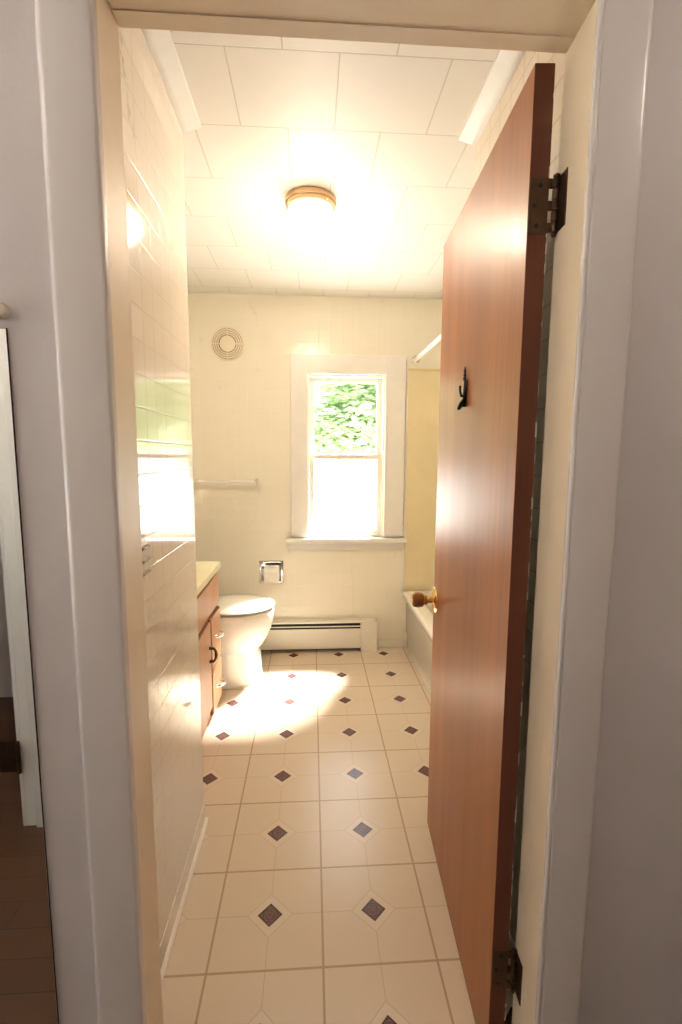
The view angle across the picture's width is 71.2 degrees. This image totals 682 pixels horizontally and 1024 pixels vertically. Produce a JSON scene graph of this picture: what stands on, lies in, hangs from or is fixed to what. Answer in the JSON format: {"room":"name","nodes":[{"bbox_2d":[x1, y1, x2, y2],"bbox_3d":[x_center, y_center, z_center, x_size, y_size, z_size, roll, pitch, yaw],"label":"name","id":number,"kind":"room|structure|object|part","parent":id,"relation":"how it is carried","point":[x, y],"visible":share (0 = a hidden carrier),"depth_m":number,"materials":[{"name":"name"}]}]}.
{"room":"hallway","nodes":[
{"label":"hallway","id":0,"kind":"room"},
{"bbox_2d":[118,27,203,942],"bbox_3d":[-0.840,0.018,1.208,0.735,2.350,0.765,0,7,-4],"label":"wall","id":1,"kind":"structure","parent":0,"point":[152,132],"depth_m":1.27,"materials":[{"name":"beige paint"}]},
{"bbox_2d":[141,535,151,585],"bbox_3d":[-0.457,0.116,1.100,0.014,0.114,0.072,0,7,-4],"label":"light switch","id":2,"kind":"object","parent":1,"relation":"attached to","point":[145,546],"visible":0.57,"depth_m":1.11,"materials":[{"name":"beige plastic"}]},
{"bbox_3d":[-0.462,0.116,1.099,0.005,0.114,0.072,0,7,-4],"label":"plate","id":3,"kind":"part","parent":2,"relation":"part of","materials":[{"name":"beige plastic"}]},
{"bbox_2d":[141,29,200,131],"bbox_3d":[-0.438,-1.140,1.095,0.058,0.020,0.765,0,7,-4],"label":"trim","id":4,"kind":"structure","parent":1,"relation":"attached to","point":[160,43],"depth_m":1.26,"materials":[{"name":"white paint"}]},
{"bbox_2d":[160,805,207,984],"bbox_3d":[-0.473,1.148,1.372,0.013,0.070,0.777,0,7,-4],"label":"baseboard","id":5,"kind":"structure","parent":1,"relation":"attached to","point":[176,903],"depth_m":1.42,"materials":[{"name":"white wood"}]},
{"bbox_2d":[188,293,441,649],"bbox_3d":[-0.021,-0.220,3.246,2.620,2.350,0.120,0,7,-4],"label":"wall","id":6,"kind":"structure","parent":0,"point":[241,409],"depth_m":3.12,"materials":[{"name":"beige paint"}]},
{"bbox_2d":[193,478,258,485],"bbox_3d":[-0.834,-0.196,3.107,0.580,0.052,0.060,0,7,-4],"label":"towel bar","id":7,"kind":"object","parent":6,"relation":"attached to","point":[255,480],"visible":0.56,"depth_m":3.09,"materials":[{"name":"white metal"}]},
{"bbox_2d":[210,326,243,360],"bbox_3d":[-0.724,-1.073,3.033,0.214,0.214,0.012,0,7,-4],"label":"air vent","id":8,"kind":"object","parent":6,"relation":"in","point":[226,342],"visible":1,"depth_m":3.03,"materials":[{"name":"plastic"}]},
{"bbox_2d":[259,560,283,582],"bbox_3d":[-0.474,0.402,3.252,0.164,0.156,0.080,0,7,-4],"label":"toilet paper holder","id":9,"kind":"object","parent":6,"relation":"attached to","point":[262,563],"visible":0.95,"depth_m":3.23,"materials":[{"name":"silver metal"}]},
{"bbox_2d":[264,565,279,582],"bbox_3d":[-0.468,0.415,3.237,0.101,0.110,0.102,0,7,-4],"label":"toilet paper roll","id":10,"kind":"object","parent":9,"relation":"in","point":[271,572],"visible":0.98,"depth_m":3.19,"materials":[{"name":"white paper"}]},
{"bbox_2d":[260,618,376,651],"bbox_3d":[-0.452,0.850,3.251,1.400,0.218,0.068,0,7,-4],"label":"baseboard heater","id":11,"kind":"object","parent":6,"relation":"attached to","point":[361,633],"visible":0.63,"depth_m":3.24,"materials":[{"name":"beige metal"}]},
{"bbox_3d":[-0.508,0.863,3.228,1.286,0.137,0.020,0,7,-4],"label":"panel","id":12,"kind":"part","parent":11,"relation":"part of","materials":[{"name":"white metal"}]},
{"bbox_3d":[-0.507,0.780,3.209,1.286,0.009,0.004,0,7,-4],"label":"damper blade","id":13,"kind":"part","parent":11,"relation":"part of","materials":[{"name":"white metal"}]},
{"bbox_2d":[272,619,360,624],"bbox_3d":[-0.508,0.750,3.236,1.286,0.013,0.052,0,7,-4],"label":"hood","id":14,"kind":"object","parent":11,"relation":"attached to","point":[286,621],"depth_m":3.25,"materials":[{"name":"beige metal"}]},
{"bbox_3d":[-0.511,0.833,3.276,1.286,0.186,0.007,0,7,-4],"label":"panel","id":15,"kind":"part","parent":11,"relation":"part of","materials":[{"name":"white metal"}]},
{"bbox_2d":[286,354,406,549],"bbox_3d":[0.037,-0.386,3.203,0.812,1.280,0.172,0,7,-4],"label":"window","id":16,"kind":"structure","parent":6,"relation":"in","point":[306,370],"depth_m":3.17,"materials":[{"name":"white paint"}]},
{"bbox_3d":[0.030,-0.632,3.217,0.486,0.524,0.030,0,7,-4],"label":"sash","id":17,"kind":"part","parent":16,"relation":"part of","materials":[{"name":"glass"}]},
{"bbox_3d":[0.029,-0.110,3.245,0.486,0.558,0.030,0,7,-4],"label":"sash","id":18,"kind":"part","parent":16,"relation":"part of","materials":[{"name":"glass"}]},
{"bbox_2d":[351,297,354,616],"bbox_3d":[0.079,-0.326,3.177,0.008,2.124,0.003,0,7,-4],"label":"trim","id":19,"kind":"structure","parent":6,"relation":"attached to","point":[354,297],"depth_m":3.25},
{"bbox_2d":[377,640,400,647],"bbox_3d":[0.334,0.926,3.338,0.175,0.055,0.010,0,7,-4],"label":"baseboard","id":20,"kind":"structure","parent":6,"relation":"attached to","point":[380,643],"depth_m":3.33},
{"bbox_2d":[402,359,408,590],"bbox_3d":[0.431,-0.226,3.207,0.014,1.555,0.010,0,7,-4],"label":"trim","id":21,"kind":"structure","parent":6,"relation":"attached to","point":[407,360],"depth_m":3.19,"materials":[{"name":"white paint"}]},
{"bbox_2d":[404,371,439,589],"bbox_3d":[0.861,-0.102,2.469,0.754,1.483,1.555,0,7,-4],"label":"wall panel","id":22,"kind":"object","parent":6,"relation":"attached to","point":[423,386],"depth_m":3.21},
{"bbox_2d":[408,368,439,370],"bbox_3d":[0.815,-0.938,3.145,0.747,0.016,0.012,0,7,-4],"label":"trim","id":23,"kind":"structure","parent":6,"relation":"attached to","point":[409,369],"depth_m":3.12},
{"bbox_2d":[412,334,440,363],"bbox_3d":[0.538,-0.906,2.350,0.052,0.052,1.546,0,7,-4],"label":"shower rod","id":24,"kind":"object","parent":6,"relation":"attached to","point":[416,359],"visible":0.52,"depth_m":2.81,"materials":[{"name":"white paint"}]},
{"bbox_2d":[169,30,498,298],"bbox_3d":[0.056,-1.300,1.951,2.620,0.100,2.440,0,7,-4],"label":"ceiling","id":25,"kind":"structure","parent":0,"point":[377,127],"depth_m":1.62,"materials":[{"name":"tile"}]},
{"bbox_2d":[282,186,338,252],"bbox_3d":[-0.121,-1.149,1.908,0.227,0.190,0.227,0,7,-4],"label":"ceiling lamp","id":26,"kind":"object","parent":25,"relation":"attached to","point":[310,224],"visible":1,"depth_m":1.83,"materials":[{"name":"white glass"}]},
{"bbox_2d":[161,647,512,1023],"bbox_3d":[0.045,1.117,2.208,2.620,0.060,2.500,0,7,-4],"label":"floor","id":27,"kind":"structure","parent":0,"point":[315,895],"depth_m":1.57,"materials":[{"name":"tile"}]},
{"bbox_2d":[197,573,225,737],"bbox_3d":[-0.871,0.721,2.127,0.579,0.736,0.887,0,7,-4],"label":"vanity cabinet","id":28,"kind":"object","parent":27,"relation":"on","point":[209,632],"visible":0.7,"depth_m":2.29,"materials":[{"name":"brown wood"}]},
{"bbox_3d":[-0.634,0.766,2.185,0.019,0.435,0.290,0,7,-4],"label":"door","id":29,"kind":"part","parent":28,"relation":"part of","materials":[{"name":"brown wood"}]},
{"bbox_2d":[196,561,219,595],"bbox_3d":[-0.888,0.335,2.086,0.542,0.038,0.899,0,7,-4],"label":"countertop","id":30,"kind":"structure","parent":28,"relation":"on","point":[205,570],"depth_m":2.34,"materials":[{"name":"yellow laminate"}]},
{"bbox_3d":[-0.612,0.686,2.286,0.042,0.086,0.018,0,7,-4],"label":"handle","id":31,"kind":"part","parent":28,"relation":"part of","materials":[{"name":"brown metal"}]},
{"bbox_3d":[-0.650,0.646,2.453,0.019,0.260,0.220,0,7,-4],"label":"drawer","id":32,"kind":"part","parent":28,"relation":"part of","materials":[{"name":"brown wood"}]},
{"bbox_3d":[-0.652,0.898,2.482,0.019,0.213,0.220,0,7,-4],"label":"drawer","id":33,"kind":"part","parent":28,"relation":"part of","materials":[{"name":"brown wood"}]},
{"bbox_3d":[-0.623,0.630,2.462,0.042,0.018,0.086,0,7,-4],"label":"handle","id":34,"kind":"part","parent":28,"relation":"part of","materials":[{"name":"silver metal"}]},
{"bbox_3d":[-0.624,0.893,2.494,0.042,0.018,0.086,0,7,-4],"label":"handle","id":35,"kind":"part","parent":28,"relation":"part of","materials":[{"name":"silver metal"}]},
{"bbox_2d":[217,594,274,688],"bbox_3d":[-0.798,0.600,2.852,0.797,0.805,0.470,0,7,-4],"label":"toilet","id":36,"kind":"object","parent":27,"relation":"on","point":[246,620],"visible":0.38,"depth_m":2.75,"materials":[{"name":"white ceramic"}]},
{"bbox_3d":[-0.633,0.569,2.858,0.417,0.011,0.328,0,7,-4],"label":"seat","id":37,"kind":"part","parent":36,"relation":"part of","materials":[{"name":"plastic"}]},
{"bbox_3d":[-0.631,0.550,2.856,0.462,0.024,0.376,0,7,-4],"label":"lid","id":38,"kind":"part","parent":36,"relation":"part of","materials":[{"name":"plastic"}]},
{"bbox_2d":[403,590,432,695],"bbox_3d":[0.851,0.839,2.579,0.754,0.412,1.545,0,7,-4],"label":"bathtub","id":39,"kind":"object","parent":27,"relation":"on","point":[419,620],"visible":0.11,"depth_m":2.89,"materials":[{"name":"white ceramic"}]},
{"bbox_2d":[0,0,681,1023],"bbox_3d":[-0.225,0.529,0.868,4.800,3.420,0.105,0,7,-4],"label":"wall","id":40,"kind":"structure","parent":0,"point":[632,967],"depth_m":0.79,"materials":[{"name":"paint"}]},
{"bbox_2d":[0,301,58,1023],"bbox_3d":[-0.752,0.440,0.764,0.528,1.500,0.014,0,7,-4],"label":"wall mirror","id":41,"kind":"object","parent":40,"relation":"attached to","point":[28,988],"visible":1,"depth_m":0.78,"materials":[{"name":"white mirror"}]},
{"bbox_2d":[34,0,146,1023],"bbox_3d":[-0.384,0.240,0.761,0.080,2.019,0.018,0,7,-4],"label":"trim","id":42,"kind":"structure","parent":40,"relation":"attached to","point":[66,30],"depth_m":0.72,"materials":[{"name":"white paint"}]},
{"bbox_2d":[96,0,162,1023],"bbox_3d":[-0.361,0.235,0.820,0.020,2.015,0.113,0,7,-4],"label":"trim","id":43,"kind":"structure","parent":40,"relation":"attached to","point":[108,32],"depth_m":0.80,"materials":[{"name":"beige paint"}]},
{"bbox_2d":[113,9,574,53],"bbox_3d":[0.014,-0.770,0.764,0.729,0.002,0.030,0,7,-4],"label":"trim","id":44,"kind":"structure","parent":40,"relation":"attached to","point":[140,19],"depth_m":0.76,"materials":[{"name":"beige paint"}]},
{"bbox_2d":[108,0,595,52],"bbox_3d":[0.016,-0.776,0.722,0.765,0.020,0.113,0,7,-4],"label":"trim","id":45,"kind":"structure","parent":40,"relation":"attached to","point":[538,17],"depth_m":0.73,"materials":[{"name":"beige paint"}]},
{"bbox_2d":[411,63,567,1023],"bbox_3d":[0.339,0.190,1.260,0.201,1.992,0.750,0,7,0],"label":"door","id":46,"kind":"structure","parent":40,"relation":"in","point":[494,264],"depth_m":1.04,"materials":[{"name":"brown wood"}]},
{"bbox_2d":[512,0,596,1023],"bbox_3d":[0.381,0.233,0.869,0.022,2.015,0.120,0,7,-4],"label":"trim","id":47,"kind":"structure","parent":40,"relation":"attached to","point":[579,58],"depth_m":0.84,"materials":[{"name":"beige paint"}]},
{"bbox_2d":[534,0,653,1023],"bbox_3d":[0.412,0.238,0.810,0.081,2.019,0.018,0,7,-4],"label":"trim","id":48,"kind":"structure","parent":40,"relation":"attached to","point":[627,24],"depth_m":0.77,"materials":[{"name":"white paint"}]},
{"bbox_2d":[474,51,565,946],"bbox_3d":[0.929,0.014,1.317,0.960,2.350,0.765,0,7,-4],"label":"wall","id":49,"kind":"structure","parent":0,"point":[485,144],"depth_m":1.15,"materials":[{"name":"beige paint"}]},
{"bbox_2d":[458,50,525,145],"bbox_3d":[0.427,-1.142,1.148,0.058,0.020,0.765,0,7,-4],"label":"trim","id":50,"kind":"structure","parent":49,"relation":"attached to","point":[506,62],"depth_m":1.32,"materials":[{"name":"white paint"}]},
{"bbox_2d":[508,934,515,965],"bbox_3d":[0.439,1.147,1.421,0.010,0.070,0.765,0,7,-4],"label":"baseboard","id":51,"kind":"structure","parent":49,"relation":"attached to","point":[511,943],"depth_m":1.25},
{"label":"outside","id":52,"kind":"structure","parent":0,"visible":0},
{"bbox_2d":[309,479,375,529],"bbox_3d":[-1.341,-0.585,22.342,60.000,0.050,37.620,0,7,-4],"label":"yard","id":53,"kind":"structure","parent":52,"point":[338,503],"depth_m":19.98,"materials":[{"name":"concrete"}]},
{"bbox_2d":[309,383,376,479],"bbox_3d":[0.346,-1.704,10.626,7.769,4.974,3.588,0,7,-4],"label":"leafy tree","id":54,"kind":"object","parent":53,"relation":"on","point":[345,419],"visible":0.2,"depth_m":9.92,"materials":[{"name":"green plant"}]}
]}

